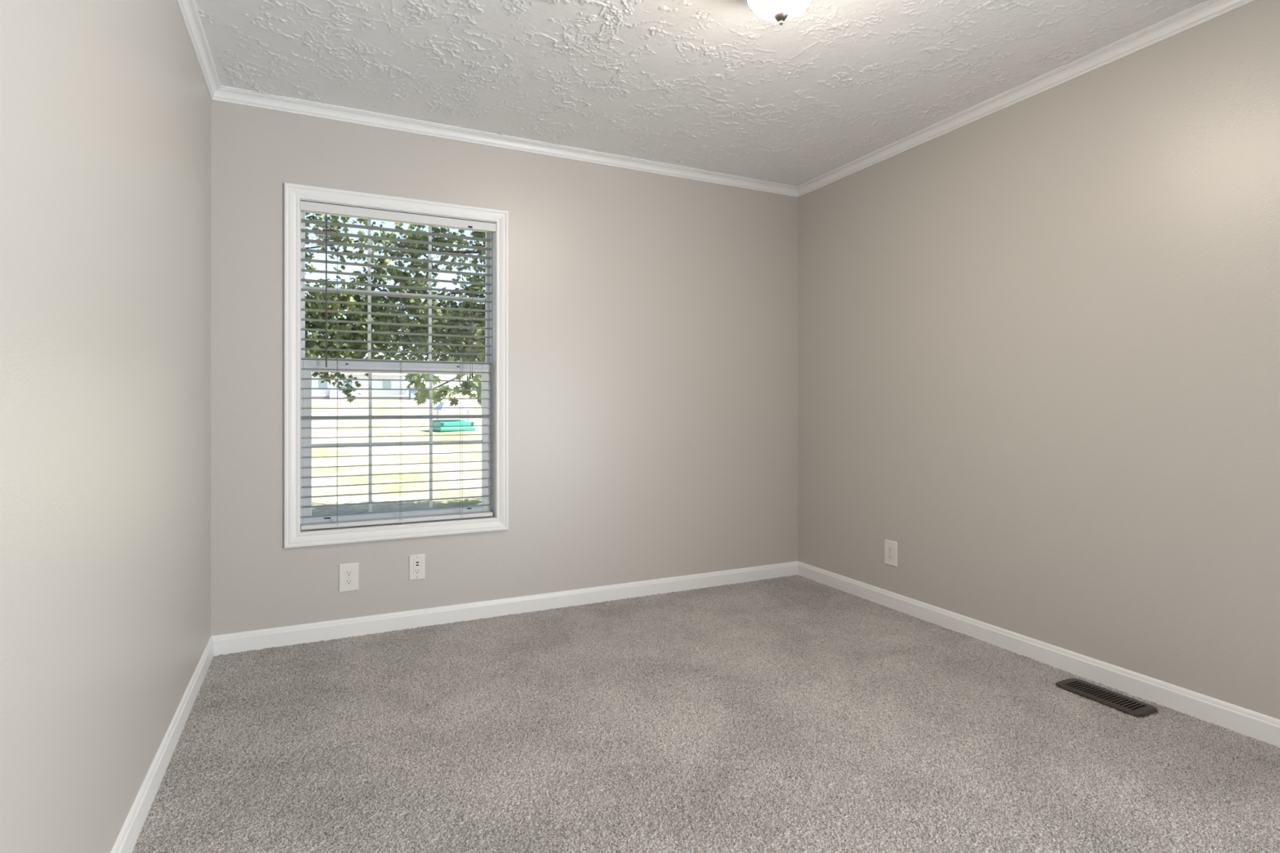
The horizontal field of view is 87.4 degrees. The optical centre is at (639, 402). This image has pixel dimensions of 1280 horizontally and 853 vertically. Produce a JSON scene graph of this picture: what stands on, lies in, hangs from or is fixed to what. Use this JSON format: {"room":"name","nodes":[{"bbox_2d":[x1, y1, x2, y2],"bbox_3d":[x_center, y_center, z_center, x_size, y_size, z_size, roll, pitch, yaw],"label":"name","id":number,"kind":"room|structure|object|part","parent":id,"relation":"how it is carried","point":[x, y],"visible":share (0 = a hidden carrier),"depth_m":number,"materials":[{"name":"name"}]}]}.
{"room":"empty bedroom","nodes":[
{"label":"empty bedroom","id":0,"kind":"room"},
{"bbox_2d":[0,0,210,852],"bbox_3d":[-1.070,-0.124,1.124,0.120,2.710,3.840,0,0,-26],"label":"wall","id":1,"kind":"structure","parent":0,"point":[105,104],"depth_m":1.41,"materials":[{"name":"grey paint"}]},
{"bbox_2d":[110,635,213,852],"bbox_3d":[-1.036,1.047,1.206,0.012,0.091,3.720,0,0,-26],"label":"baseboard","id":2,"kind":"structure","parent":1,"relation":"attached to","point":[126,841],"depth_m":1.92,"materials":[{"name":"white"}]},
{"bbox_2d":[175,0,221,99],"bbox_3d":[-1.023,-1.332,1.213,0.041,0.054,3.720,0,0,-26],"label":"trim","id":3,"kind":"structure","parent":1,"relation":"attached to","point":[188,9],"depth_m":2.48,"materials":[{"name":"white wood"}]},
{"bbox_2d":[210,99,798,635],"bbox_3d":[-0.449,-0.123,3.620,3.399,2.710,0.125,0,0,-26],"label":"wall","id":4,"kind":"structure","parent":0,"point":[653,317],"depth_m":3.57,"materials":[{"name":"grey paint"}]},
{"bbox_2d":[338,562,358,592],"bbox_3d":[-1.353,0.811,3.112,0.084,0.129,0.008,0,0,-26],"label":"wall outlet","id":5,"kind":"object","parent":4,"relation":"attached to","point":[348,572],"visible":1,"depth_m":3.11,"materials":[{"name":"white plastic"}]},
{"bbox_2d":[344,578,352,585],"bbox_3d":[-1.352,0.831,3.110,0.035,0.030,0.003,0,0,-26],"label":"receptacle","id":6,"kind":"object","parent":5,"relation":"attached to","point":[347,581],"depth_m":3.11,"materials":[{"name":"white plastic"}]},
{"bbox_2d":[344,569,352,576],"bbox_3d":[-1.352,0.792,3.110,0.035,0.030,0.003,0,0,-26],"label":"receptacle","id":7,"kind":"object","parent":5,"relation":"attached to","point":[347,572],"depth_m":3.11,"materials":[{"name":"white plastic"}]},
{"bbox_2d":[284,182,508,548],"bbox_3d":[-1.163,-0.167,3.275,1.016,1.634,0.154,0,0,-26],"label":"window","id":8,"kind":"structure","parent":4,"relation":"in","point":[294,536],"depth_m":3.23,"materials":[{"name":"white wood"}]},
{"bbox_3d":[-1.181,-0.534,3.314,0.869,0.742,0.024,0,0,-26],"label":"sash","id":9,"kind":"part","parent":8,"relation":"part of","materials":[{"name":"white plastic"}]},
{"bbox_3d":[-1.170,0.187,3.289,0.867,0.776,0.027,0,0,-26],"label":"sash","id":10,"kind":"part","parent":8,"relation":"part of","materials":[{"name":"white plastic"}]},
{"bbox_3d":[-1.163,-0.176,3.276,0.865,0.004,0.004,0,0,-26],"label":"finger rail","id":11,"kind":"part","parent":8,"relation":"part of","materials":[{"name":"white plastic"}]},
{"bbox_2d":[299,200,496,529],"bbox_3d":[-1.148,-0.166,3.245,0.891,1.497,0.071,0,0,-26],"label":"window blind","id":12,"kind":"object","parent":8,"relation":"attached to","point":[306,206],"visible":1,"depth_m":3.22,"materials":[{"name":"white plastic"}]},
{"bbox_3d":[-1.439,-0.510,3.071,0.006,0.695,0.008,0,0,-26],"label":"wand rod","id":13,"kind":"part","parent":12,"relation":"part of","materials":[{"name":"grey"}]},
{"bbox_3d":[-1.413,-0.157,3.125,0.003,1.438,0.057,0,0,-26],"label":"ladder cord","id":14,"kind":"part","parent":12,"relation":"part of","materials":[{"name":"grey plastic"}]},
{"bbox_3d":[-1.155,0.568,3.248,0.874,0.020,0.052,0,0,-26],"label":"rail","id":15,"kind":"part","parent":12,"relation":"part of","materials":[{"name":"white plastic"}]},
{"bbox_3d":[-1.160,-0.157,3.246,0.003,1.438,0.057,0,0,-26],"label":"ladder cord","id":16,"kind":"part","parent":12,"relation":"part of","materials":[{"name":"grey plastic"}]},
{"bbox_3d":[-0.900,-0.157,3.371,0.003,1.438,0.057,0,0,-26],"label":"ladder cord","id":17,"kind":"part","parent":12,"relation":"part of","materials":[{"name":"white fabric"}]},
{"bbox_3d":[-0.841,-0.510,3.359,0.003,0.735,0.004,0,0,-26],"label":"lift cord","id":18,"kind":"part","parent":12,"relation":"part of","materials":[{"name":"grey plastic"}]},
{"bbox_2d":[408,554,425,580],"bbox_3d":[-1.080,0.796,3.243,0.074,0.120,0.008,0,0,-26],"label":"wall outlet","id":19,"kind":"object","parent":4,"relation":"attached to","point":[416,562],"visible":1,"depth_m":3.24,"materials":[{"name":"white plastic"}]},
{"bbox_2d":[413,560,421,574],"bbox_3d":[-1.079,0.796,3.241,0.035,0.068,0.002,0,0,-26],"label":"receptacle","id":20,"kind":"object","parent":19,"relation":"attached to","point":[416,563],"depth_m":3.24,"materials":[{"name":"white plastic"}]},
{"bbox_2d":[211,560,797,656],"bbox_3d":[-0.420,1.049,3.558,3.159,0.091,0.012,0,0,-26],"label":"baseboard","id":21,"kind":"structure","parent":4,"relation":"attached to","point":[224,644],"depth_m":3.36,"materials":[{"name":"white wood"}]},
{"bbox_2d":[211,85,797,197],"bbox_3d":[-0.413,-1.331,3.546,3.159,0.054,0.041,0,0,-26],"label":"trim","id":22,"kind":"structure","parent":4,"relation":"attached to","point":[224,94],"depth_m":3.36,"materials":[{"name":"white wood"}]},
{"bbox_2d":[195,0,1207,186],"bbox_3d":[0.382,-1.355,1.887,3.159,0.008,3.720,0,0,-26],"label":"ceiling","id":23,"kind":"structure","parent":0,"point":[717,86],"depth_m":2.68,"materials":[{"name":"white paint"}]},
{"bbox_2d":[746,0,813,25],"bbox_3d":[0.436,-1.262,2.066,0.213,0.192,0.213,0,0,-26],"label":"ceiling light","id":24,"kind":"object","parent":23,"relation":"attached to","point":[780,11],"visible":1,"depth_m":2.05,"materials":[{"name":"white glass"}]},
{"bbox_2d":[131,574,1279,852],"bbox_3d":[0.382,1.086,1.886,3.159,0.010,3.720,0,0,-26],"label":"floor","id":25,"kind":"structure","parent":0,"point":[795,713],"depth_m":2.11,"materials":[{"name":"grey carpet"}]},
{"bbox_2d":[1055,678,1157,716],"bbox_3d":[1.709,1.078,2.465,0.134,0.007,0.306,0,0,-26],"label":"floor vent","id":26,"kind":"object","parent":25,"relation":"in","point":[1131,707],"visible":1,"depth_m":2.45,"materials":[{"name":"brown metal"}]},
{"bbox_2d":[797,0,1279,719],"bbox_3d":[1.887,-0.123,2.542,0.120,2.710,3.840,0,0,-26],"label":"wall","id":27,"kind":"structure","parent":0,"point":[1038,335],"depth_m":2.66,"materials":[{"name":"grey paint"}]},
{"bbox_2d":[884,539,897,566],"bbox_3d":[1.330,0.797,3.553,0.008,0.130,0.084,0,0,-26],"label":"wall outlet","id":28,"kind":"object","parent":27,"relation":"attached to","point":[891,547],"visible":1,"depth_m":3.55,"materials":[{"name":"white plastic"}]},
{"bbox_2d":[887,553,893,559],"bbox_3d":[1.328,0.817,3.552,0.003,0.030,0.035,0,0,-26],"label":"receptacle","id":29,"kind":"object","parent":28,"relation":"attached to","point":[890,556],"depth_m":3.55,"materials":[{"name":"white plastic"}]},
{"bbox_2d":[887,546,893,552],"bbox_3d":[1.328,0.778,3.552,0.003,0.030,0.035,0,0,-26],"label":"receptacle","id":30,"kind":"object","parent":28,"relation":"attached to","point":[890,548],"depth_m":3.55,"materials":[{"name":"white plastic"}]},
{"bbox_2d":[796,0,1256,197],"bbox_3d":[1.788,-1.331,2.562,0.041,0.054,3.720,0,0,-26],"label":"trim","id":31,"kind":"structure","parent":27,"relation":"attached to","point":[1202,12],"depth_m":2.77,"materials":[{"name":"white wood"}]},
{"bbox_2d":[797,560,1279,747],"bbox_3d":[1.801,1.048,2.567,0.012,0.091,3.720,0,0,-26],"label":"baseboard","id":32,"kind":"structure","parent":27,"relation":"attached to","point":[1245,722],"depth_m":2.67,"materials":[{"name":"white wood"}]},
{"label":"outside","id":33,"kind":"structure","parent":0,"visible":0},
{"bbox_2d":[311,392,481,517],"bbox_3d":[-18.808,-0.027,61.360,140.000,3.707,119.875,0,0,-26],"label":"ground","id":34,"kind":"structure","parent":33,"point":[316,403],"depth_m":16.08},
{"bbox_2d":[311,372,408,398],"bbox_3d":[-33.008,-2.462,72.004,16.400,4.450,9.400,0,0,-26],"label":"house","id":35,"kind":"structure","parent":34,"relation":"on","point":[315,383],"depth_m":69.90,"materials":[{"name":"white"}]},
{"bbox_3d":[-32.242,-1.939,68.095,0.840,0.940,0.030,0,0,-26],"label":"pane","id":36,"kind":"part","parent":35,"relation":"part of","materials":[{"name":"grey"}]},
{"bbox_3d":[-30.169,-1.938,69.090,0.840,0.940,0.030,0,0,-26],"label":"pane","id":37,"kind":"part","parent":35,"relation":"part of","materials":[{"name":"grey"}]},
{"bbox_3d":[-33.084,-0.452,72.160,15.400,0.430,7.850,0,0,-26],"label":"skirting","id":38,"kind":"part","parent":35,"relation":"part of","materials":[{"name":"grey"}]},
{"bbox_3d":[-26.742,-1.937,70.734,0.840,0.940,0.030,0,0,-26],"label":"pane","id":39,"kind":"part","parent":35,"relation":"part of","materials":[{"name":"grey"}]},
{"bbox_2d":[305,212,485,406],"bbox_3d":[-0.911,-1.902,7.994,7.911,7.243,4.424,0,0,-26],"label":"maple tree","id":40,"kind":"object","parent":34,"relation":"on","point":[380,271],"visible":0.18,"depth_m":8.80,"materials":[{"name":"green plant"}]},
{"bbox_2d":[407,381,429,399],"bbox_3d":[-23.065,-1.236,70.118,2.300,2.050,2.100,0,0,-26],"label":"shed","id":41,"kind":"object","parent":34,"relation":"on","point":[411,393],"visible":0.16,"depth_m":69.17,"materials":[{"name":"white"}]},
{"bbox_2d":[432,401,475,431],"bbox_3d":[-7.264,0.523,26.013,1.440,1.120,1.040,0,0,-38],"label":"sandbox","id":42,"kind":"object","parent":34,"relation":"on","point":[437,422],"visible":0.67,"depth_m":25.69,"materials":[{"name":"teal plastic"}]},
{"bbox_2d":[432,426,475,431],"bbox_3d":[-7.264,1.004,26.012,1.440,0.160,1.040,0,0,-38],"label":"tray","id":43,"kind":"object","parent":42,"relation":"on","point":[434,428],"depth_m":25.54,"materials":[{"name":"teal plastic"}]}
]}

